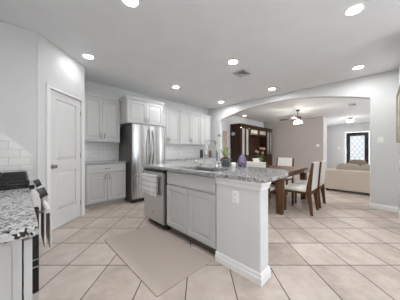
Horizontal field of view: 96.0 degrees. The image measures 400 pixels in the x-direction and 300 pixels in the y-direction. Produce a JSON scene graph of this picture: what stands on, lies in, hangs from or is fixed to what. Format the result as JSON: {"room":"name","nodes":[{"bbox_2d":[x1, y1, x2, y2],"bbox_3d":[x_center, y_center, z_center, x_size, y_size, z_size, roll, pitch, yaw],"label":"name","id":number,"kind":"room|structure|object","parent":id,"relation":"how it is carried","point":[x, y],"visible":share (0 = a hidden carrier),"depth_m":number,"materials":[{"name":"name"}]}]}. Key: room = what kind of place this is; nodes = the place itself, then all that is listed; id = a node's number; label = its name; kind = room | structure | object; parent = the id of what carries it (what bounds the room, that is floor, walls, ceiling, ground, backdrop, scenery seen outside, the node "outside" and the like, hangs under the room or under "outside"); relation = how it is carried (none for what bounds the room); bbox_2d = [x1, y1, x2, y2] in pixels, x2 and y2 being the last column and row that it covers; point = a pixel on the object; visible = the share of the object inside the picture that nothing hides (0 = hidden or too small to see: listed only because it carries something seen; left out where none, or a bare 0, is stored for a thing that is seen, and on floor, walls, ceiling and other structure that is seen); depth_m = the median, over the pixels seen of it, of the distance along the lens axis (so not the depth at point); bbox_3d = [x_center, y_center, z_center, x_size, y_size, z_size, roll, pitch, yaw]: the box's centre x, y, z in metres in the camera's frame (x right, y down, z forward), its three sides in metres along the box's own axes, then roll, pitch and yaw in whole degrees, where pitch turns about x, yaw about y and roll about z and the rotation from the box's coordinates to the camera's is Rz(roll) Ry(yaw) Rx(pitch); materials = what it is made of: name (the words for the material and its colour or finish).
{"room":"kitchen","nodes":[
{"label":"kitchen","id":0,"kind":"room"},
{"bbox_2d":[0,20,36,179],"bbox_3d":[-2.464,-0.180,2.146,0.790,2.740,0.120,0,0,-45],"label":"wall","id":1,"kind":"structure","parent":0,"point":[18,45],"depth_m":2.27,"materials":[{"name":"paint"}]},
{"bbox_2d":[0,170,24,172],"bbox_3d":[-2.181,0.268,1.788,0.645,0.035,0.757,0,0,-45],"label":"countertop","id":2,"kind":"structure","parent":1,"relation":"attached to","point":[12,170],"depth_m":2.09,"materials":[{"name":"stone"}]},
{"bbox_2d":[0,131,32,170],"bbox_3d":[-2.431,0.011,2.088,0.715,0.474,0.010,0,0,-45],"label":"backsplash","id":3,"kind":"structure","parent":1,"relation":"attached to","point":[13,156],"depth_m":2.21,"materials":[{"name":"tile"}]},
{"bbox_2d":[36,32,84,238],"bbox_3d":[-2.192,-0.180,2.859,0.100,2.740,0.972,0,0,0],"label":"wall","id":4,"kind":"structure","parent":0,"point":[55,66],"depth_m":2.53,"materials":[{"name":"paint"}]},
{"bbox_2d":[46,82,84,215],"bbox_3d":[-2.131,0.121,2.906,0.024,2.137,0.814,0,0,0],"label":"trim","id":5,"kind":"structure","parent":4,"relation":"attached to","point":[49,86],"depth_m":2.58,"materials":[{"name":"white paint"}]},
{"bbox_2d":[51,90,80,230],"bbox_3d":[-2.139,0.152,2.911,0.101,2.052,0.682,0,0,0],"label":"door","id":6,"kind":"structure","parent":4,"relation":"in","point":[65,110],"depth_m":2.87,"materials":[{"name":"white paint"}]},
{"bbox_2d":[85,81,263,159],"bbox_3d":[-0.048,-0.180,6.624,10.540,2.740,0.165,0,0,-45],"label":"wall","id":7,"kind":"structure","parent":0,"point":[91,87],"depth_m":5.83,"materials":[{"name":"paint"}]},
{"bbox_2d":[85,142,117,160],"bbox_3d":[-2.373,0.033,4.208,0.895,0.435,0.012,0,0,-45],"label":"backsplash","id":8,"kind":"structure","parent":7,"relation":"attached to","point":[94,151],"depth_m":4.24,"materials":[{"name":"tile"}]},
{"bbox_2d":[85,91,119,141],"bbox_3d":[-2.256,-0.695,4.071,0.766,1.030,0.366,0,0,-45],"label":"upper cabinet","id":9,"kind":"object","parent":7,"relation":"attached to","point":[102,112],"visible":0.79,"depth_m":3.95,"materials":[{"name":"paint"}]},
{"bbox_2d":[119,94,164,125],"bbox_3d":[-1.519,-0.910,4.541,1.030,0.600,0.738,0,0,-45],"label":"upper cabinet","id":10,"kind":"object","parent":7,"relation":"attached to","point":[133,109],"visible":0.87,"depth_m":4.22,"materials":[{"name":"paint"}]},
{"bbox_2d":[163,107,179,143],"bbox_3d":[-1.019,-0.695,5.308,0.824,1.030,0.366,0,0,-45],"label":"upper cabinet","id":11,"kind":"object","parent":7,"relation":"attached to","point":[170,116],"visible":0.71,"depth_m":5.29,"materials":[{"name":"paint"}]},
{"bbox_2d":[165,144,207,157],"bbox_3d":[-0.554,0.033,6.027,2.460,0.435,0.012,0,0,-45],"label":"backsplash","id":12,"kind":"structure","parent":7,"relation":"attached to","point":[171,150],"depth_m":6.02,"materials":[{"name":"tile"}]},
{"bbox_2d":[179,110,200,144],"bbox_3d":[-0.412,-0.695,5.915,0.869,1.030,0.366,0,0,-45],"label":"upper cabinet","id":13,"kind":"object","parent":7,"relation":"attached to","point":[189,122],"visible":0.93,"depth_m":5.78,"materials":[{"name":"paint"}]},
{"bbox_2d":[200,114,210,144],"bbox_3d":[0.087,-0.695,6.414,0.523,1.030,0.366,0,0,-45],"label":"upper cabinet","id":14,"kind":"object","parent":7,"relation":"attached to","point":[204,119],"visible":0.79,"depth_m":6.27,"materials":[{"name":"paint"}]},
{"bbox_2d":[0,0,399,125],"bbox_3d":[4.331,-1.610,5.144,15.000,0.120,8.550,0,0,-45],"label":"ceiling","id":15,"kind":"structure","parent":0,"point":[153,47],"depth_m":2.67,"materials":[{"name":"paint"}]},
{"bbox_2d":[82,54,94,59],"bbox_3d":[-1.853,-1.546,2.984,0.186,0.009,0.186,0,0,-45],"label":"recessed light","id":16,"kind":"object","parent":15,"relation":"in","point":[87,56],"visible":1,"depth_m":2.97,"materials":[{"name":"white"}]},
{"bbox_2d":[121,0,139,7],"bbox_3d":[-0.721,-1.546,1.867,0.186,0.009,0.186,0,0,-45],"label":"recessed light","id":17,"kind":"object","parent":15,"relation":"in","point":[130,3],"visible":1,"depth_m":1.90,"materials":[{"name":"white"}]},
{"bbox_2d":[228,59,237,64],"bbox_3d":[0.580,-1.546,3.168,0.186,0.009,0.186,0,0,-45],"label":"recessed light","id":18,"kind":"object","parent":15,"relation":"in","point":[233,61],"visible":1,"depth_m":3.16,"materials":[{"name":"white"}]},
{"bbox_2d":[232,69,251,77],"bbox_3d":[0.849,-1.538,3.635,0.300,0.022,0.280,0,0,-45],"label":"ceiling vent","id":19,"kind":"object","parent":15,"relation":"in","point":[241,73],"visible":1,"depth_m":3.62,"materials":[{"name":"metal"}]},
{"bbox_2d":[280,110,314,123],"bbox_3d":[3.748,-1.286,6.965,1.270,0.525,1.270,0,0,-45],"label":"ceiling fan","id":20,"kind":"object","parent":15,"relation":"hanging from","point":[297,118],"visible":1,"depth_m":6.95,"materials":[{"name":"brown metal"}]},
{"bbox_2d":[344,3,365,15],"bbox_3d":[1.704,-1.546,1.987,0.186,0.009,0.186,0,0,-45],"label":"recessed light","id":21,"kind":"object","parent":15,"relation":"in","point":[354,9],"visible":1,"depth_m":1.98,"materials":[{"name":"white"}]},
{"bbox_2d":[352,65,364,69],"bbox_3d":[2.970,-1.546,3.380,0.186,0.009,0.186,0,0,-45],"label":"recessed light","id":22,"kind":"object","parent":15,"relation":"in","point":[359,66],"visible":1,"depth_m":3.37,"materials":[{"name":"white"}]},
{"bbox_2d":[39,168,399,299],"bbox_3d":[4.331,1.250,5.144,15.000,0.120,8.550,0,0,-45],"label":"floor","id":23,"kind":"structure","parent":0,"point":[348,249],"depth_m":1.97,"materials":[{"name":"tile"}]},
{"bbox_2d":[0,237,31,299],"bbox_3d":[-1.073,0.739,0.678,0.817,0.902,0.618,0,0,45],"label":"base cabinet","id":24,"kind":"object","parent":23,"relation":"on","point":[15,256],"visible":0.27,"depth_m":0.58,"materials":[{"name":"paint"}]},
{"bbox_2d":[0,188,38,244],"bbox_3d":[-1.063,0.268,0.671,0.645,0.035,0.852,0,0,-45],"label":"countertop","id":25,"kind":"structure","parent":24,"relation":"on","point":[18,219],"depth_m":0.68,"materials":[{"name":"stone"}]},
{"bbox_2d":[0,171,49,299],"bbox_3d":[-1.597,0.690,1.288,0.756,1.000,0.744,0,0,45],"label":"range","id":26,"kind":"object","parent":23,"relation":"on","point":[22,179],"visible":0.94,"depth_m":1.24,"materials":[{"name":"black metal"}]},
{"bbox_2d":[0,180,34,190],"bbox_3d":[-1.626,0.251,1.259,0.756,0.026,0.660,0,0,45],"label":"cooktop","id":27,"kind":"object","parent":26,"relation":"in","point":[30,184],"depth_m":1.21,"materials":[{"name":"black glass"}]},
{"bbox_2d":[41,201,51,247],"bbox_3d":[-1.201,0.570,1.404,0.043,0.291,0.277,0,0,-45],"label":"kitchen towel","id":28,"kind":"object","parent":26,"relation":"hanging from","point":[45,217],"visible":0.95,"depth_m":1.34,"materials":[{"name":"white fabric"}]},
{"bbox_2d":[85,163,125,209],"bbox_3d":[-2.151,0.739,4.001,0.803,0.902,0.610,0,0,-45],"label":"base cabinet","id":29,"kind":"object","parent":23,"relation":"on","point":[105,184],"visible":0.91,"depth_m":3.78,"materials":[{"name":"paint"}]},
{"bbox_2d":[85,160,127,164],"bbox_3d":[-2.159,0.268,4.001,0.865,0.035,0.581,0,0,-45],"label":"countertop","id":30,"kind":"structure","parent":29,"relation":"on","point":[104,161],"depth_m":3.91,"materials":[{"name":"stone"}]},
{"bbox_2d":[119,123,164,202],"bbox_3d":[-1.414,0.297,4.508,0.872,1.785,0.854,0,0,-45],"label":"refrigerator","id":31,"kind":"object","parent":23,"relation":"on","point":[139,144],"visible":0.66,"depth_m":4.13,"materials":[{"name":"silver metal"}]},
{"bbox_2d":[144,167,170,229],"bbox_3d":[-0.537,0.743,2.994,0.598,0.895,0.646,0,0,45],"label":"dishwasher","id":32,"kind":"object","parent":23,"relation":"on","point":[155,209],"visible":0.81,"depth_m":2.69,"materials":[{"name":"silver metal"}]},
{"bbox_2d":[142,173,157,197],"bbox_3d":[-0.789,0.537,2.799,0.039,0.327,0.417,0,0,-45],"label":"dish towel","id":33,"kind":"object","parent":32,"relation":"hanging from","point":[149,181],"visible":0.99,"depth_m":2.76,"materials":[{"name":"white fabric"}]},
{"bbox_2d":[104,225,212,296],"bbox_3d":[-0.559,1.185,2.150,0.690,0.010,1.290,0,0,-45],"label":"rug","id":34,"kind":"object","parent":23,"relation":"on","point":[161,261],"visible":1,"depth_m":1.98,"materials":[{"name":"beige fabric"}]},
{"bbox_2d":[165,160,184,162],"bbox_3d":[-0.905,0.739,5.247,0.798,0.902,0.610,0,0,-45],"label":"base cabinet","id":35,"kind":"object","parent":23,"relation":"on","point":[168,161],"visible":0.02,"depth_m":5.05,"materials":[{"name":"paint"}]},
{"bbox_2d":[167,170,216,253],"bbox_3d":[0.052,0.739,2.486,0.930,0.902,0.601,0,0,45],"label":"base cabinet","id":36,"kind":"object","parent":23,"relation":"on","point":[191,198],"visible":0.57,"depth_m":2.20,"materials":[{"name":"paint"}]},
{"bbox_2d":[142,162,287,182],"bbox_3d":[0.125,0.268,2.639,0.992,0.035,2.165,0,0,-45],"label":"countertop","id":37,"kind":"structure","parent":36,"relation":"on","point":[250,174],"depth_m":2.16,"materials":[{"name":"stone"}]},
{"bbox_2d":[204,139,221,167],"bbox_3d":[0.171,0.045,2.508,0.268,0.409,0.124,0,0,-19],"label":"faucet","id":38,"kind":"object","parent":37,"relation":"on","point":[208,140],"visible":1,"depth_m":2.54,"materials":[{"name":"metal"}]},
{"bbox_2d":[218,132,234,165],"bbox_3d":[0.407,-0.016,2.797,0.194,0.532,0.204,0,0,-45],"label":"potted orchid","id":39,"kind":"object","parent":37,"relation":"on","point":[225,160],"visible":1,"depth_m":2.76,"materials":[{"name":"grey ceramic"}]},
{"bbox_2d":[237,155,246,166],"bbox_3d":[0.629,0.159,2.695,0.140,0.182,0.140,0,0,-45],"label":"amethyst","id":40,"kind":"object","parent":37,"relation":"on","point":[242,162],"visible":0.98,"depth_m":2.65,"materials":[{"name":"purple stone"}]},
{"bbox_2d":[185,159,203,162],"bbox_3d":[-0.340,0.739,5.813,0.798,0.902,0.610,0,0,-45],"label":"base cabinet","id":41,"kind":"object","parent":23,"relation":"on","point":[188,160],"visible":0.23,"depth_m":5.62,"materials":[{"name":"paint"}]},
{"bbox_2d":[204,158,218,163],"bbox_3d":[0.233,0.739,6.385,0.818,0.902,0.610,0,0,-45],"label":"base cabinet","id":42,"kind":"object","parent":23,"relation":"on","point":[209,160],"visible":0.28,"depth_m":6.13,"materials":[{"name":"paint"}]},
{"bbox_2d":[165,157,219,160],"bbox_3d":[-0.342,0.268,5.818,2.425,0.035,0.581,0,0,-45],"label":"countertop","id":43,"kind":"structure","parent":42,"relation":"on","point":[183,158],"depth_m":5.47,"materials":[{"name":"stone"}]},
{"bbox_2d":[230,123,272,165],"bbox_3d":[2.632,0.033,8.830,3.170,2.315,0.545,0,0,-45],"label":"china cabinet","id":44,"kind":"object","parent":23,"relation":"on","point":[247,139],"depth_m":8.27,"materials":[{"name":"brown wood"}]},
{"bbox_2d":[246,161,274,214],"bbox_3d":[1.246,0.709,3.629,0.480,0.962,0.536,0,0,45],"label":"dining chair","id":45,"kind":"object","parent":23,"relation":"on","point":[271,189],"visible":0.2,"depth_m":3.38,"materials":[{"name":"white fabric"}]},
{"bbox_2d":[251,158,274,198],"bbox_3d":[1.709,0.709,4.740,0.480,0.962,0.536,0,0,-45],"label":"dining chair","id":46,"kind":"object","parent":23,"relation":"on","point":[253,159],"visible":0.18,"depth_m":4.79,"materials":[{"name":"white fabric"}]},
{"bbox_2d":[276,158,293,194],"bbox_3d":[2.329,0.709,5.115,0.480,0.962,0.536,0,0,45],"label":"dining chair","id":47,"kind":"object","parent":23,"relation":"on","point":[280,161],"visible":0.43,"depth_m":5.18,"materials":[{"name":"white fabric"}]},
{"bbox_2d":[269,165,307,214],"bbox_3d":[1.754,0.807,4.137,1.610,0.765,0.870,0,0,-45],"label":"dining table","id":48,"kind":"object","parent":23,"relation":"on","point":[279,184],"visible":0.56,"depth_m":3.36,"materials":[{"name":"brown wood"}]},
{"bbox_2d":[255,147,264,161],"bbox_3d":[1.363,0.179,4.051,0.233,0.492,0.127,0,0,-29],"label":"flower vase","id":49,"kind":"object","parent":48,"relation":"on","point":[263,148],"visible":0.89,"depth_m":4.05,"materials":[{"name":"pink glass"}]},
{"bbox_2d":[284,162,319,215],"bbox_3d":[2.014,0.709,3.572,0.480,0.962,0.536,0,0,-45],"label":"dining chair","id":50,"kind":"object","parent":23,"relation":"on","point":[310,188],"visible":0.94,"depth_m":3.41,"materials":[{"name":"white fabric"}]},
{"bbox_2d":[294,160,325,207],"bbox_3d":[2.452,0.709,4.011,0.480,0.962,0.536,0,0,-45],"label":"dining chair","id":51,"kind":"object","parent":23,"relation":"on","point":[321,178],"visible":0.66,"depth_m":3.87,"materials":[{"name":"white fabric"}]},
{"bbox_2d":[324,163,369,193],"bbox_3d":[4.734,0.787,4.918,2.100,0.806,0.950,0,0,45],"label":"sofa","id":52,"kind":"object","parent":23,"relation":"on","point":[346,176],"visible":0.59,"depth_m":4.95,"materials":[{"name":"beige fabric"}]},
{"bbox_2d":[336,163,359,170],"bbox_3d":[4.257,0.555,5.162,0.560,0.341,0.189,0,0,45],"label":"cushion","id":53,"kind":"object","parent":52,"relation":"on","point":[343,166],"depth_m":5.12,"materials":[{"name":"beige fabric"}]},
{"bbox_2d":[348,160,366,165],"bbox_3d":[4.568,0.508,5.218,0.460,0.451,0.230,0,0,34],"label":"throw pillow","id":54,"kind":"object","parent":52,"relation":"on","point":[358,162],"visible":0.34,"depth_m":5.19,"materials":[{"name":"brown fabric"}]},
{"bbox_2d":[360,164,369,170],"bbox_3d":[4.610,0.555,4.808,0.560,0.341,0.189,0,0,45],"label":"cushion","id":55,"kind":"object","parent":52,"relation":"on","point":[366,167],"depth_m":4.86,"materials":[{"name":"beige fabric"}]},
{"bbox_2d":[217,184,267,272],"bbox_3d":[0.409,0.739,1.818,0.160,0.902,0.508,0,0,-45],"label":"wall","id":56,"kind":"structure","parent":0,"point":[242,228],"depth_m":1.70,"materials":[{"name":"paint"}]},
{"bbox_2d":[232,190,238,203],"bbox_3d":[0.346,0.460,1.760,0.074,0.118,0.010,0,0,45],"label":"outlet","id":57,"kind":"object","parent":56,"relation":"attached to","point":[235,194],"visible":1,"depth_m":1.75,"materials":[{"name":"white plastic"}]},
{"bbox_2d":[215,251,270,286],"bbox_3d":[0.415,1.137,1.812,0.192,0.105,0.524,0,0,-45],"label":"baseboard","id":58,"kind":"structure","parent":56,"relation":"attached to","point":[259,279],"depth_m":1.68,"materials":[{"name":"white paint"}]},
{"bbox_2d":[215,177,270,190],"bbox_3d":[0.416,0.322,1.812,0.196,0.072,0.526,0,0,-45],"label":"trim","id":59,"kind":"structure","parent":56,"relation":"attached to","point":[236,183],"depth_m":1.69,"materials":[{"name":"white paint"}]},
{"bbox_2d":[264,116,323,172],"bbox_3d":[4.674,-0.180,9.270,0.120,2.740,2.820,0,0,-45],"label":"wall","id":60,"kind":"structure","parent":0,"point":[299,141],"depth_m":8.93,"materials":[{"name":"paint"}]},
{"bbox_2d":[208,69,398,206],"bbox_3d":[2.139,-0.180,5.173,0.140,2.740,5.030,0,0,-45],"label":"wall","id":61,"kind":"structure","parent":0,"point":[381,89],"depth_m":3.66,"materials":[{"name":"paint"}]},
{"bbox_2d":[377,137,383,142],"bbox_3d":[3.608,-0.200,3.597,0.090,0.115,0.010,0,0,45],"label":"light switch","id":62,"kind":"object","parent":61,"relation":"attached to","point":[379,139],"visible":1,"depth_m":3.60,"materials":[{"name":"white plastic"}]},
{"bbox_2d":[370,203,397,211],"bbox_3d":[3.638,1.140,3.565,0.014,0.100,0.397,0,0,-45],"label":"baseboard","id":63,"kind":"structure","parent":61,"relation":"attached to","point":[372,205],"depth_m":3.56,"materials":[{"name":"white paint"}]},
{"bbox_2d":[324,117,326,168],"bbox_3d":[5.933,-0.180,8.620,0.740,2.740,0.120,0,0,-45],"label":"wall","id":64,"kind":"structure","parent":0,"point":[325,119],"depth_m":8.59,"materials":[{"name":"paint"}]},
{"bbox_2d":[327,123,369,168],"bbox_3d":[9.341,-0.180,10.543,0.120,2.740,3.740,0,0,-45],"label":"wall","id":65,"kind":"structure","parent":0,"point":[335,133],"depth_m":11.22,"materials":[{"name":"paint"}]},
{"bbox_2d":[344,130,369,163],"bbox_3d":[9.260,0.028,10.603,0.130,2.325,1.210,0,0,-45],"label":"trim","id":66,"kind":"structure","parent":65,"relation":"attached to","point":[345,132],"depth_m":10.85,"materials":[{"name":"white paint"}]},
{"bbox_2d":[346,132,368,163],"bbox_3d":[9.242,0.069,10.585,1.020,2.218,0.110,0,0,45],"label":"door","id":67,"kind":"structure","parent":65,"relation":"in","point":[357,143],"depth_m":10.59,"materials":[{"name":"black paint"}]},
{"bbox_2d":[399,65,399,209],"bbox_3d":[3.295,-0.180,2.857,1.500,2.740,0.120,0,0,-45],"label":"wall","id":68,"kind":"structure","parent":0,"point":[399,65],"depth_m":3.26,"materials":[{"name":"paint"}]},
{"bbox_2d":[396,85,399,142],"bbox_3d":[3.222,-0.545,2.901,0.840,0.840,0.045,0,0,-45],"label":"framed picture","id":69,"kind":"object","parent":68,"relation":"attached to","point":[398,92],"visible":1,"depth_m":3.02,"materials":[{"name":"beige wood"}]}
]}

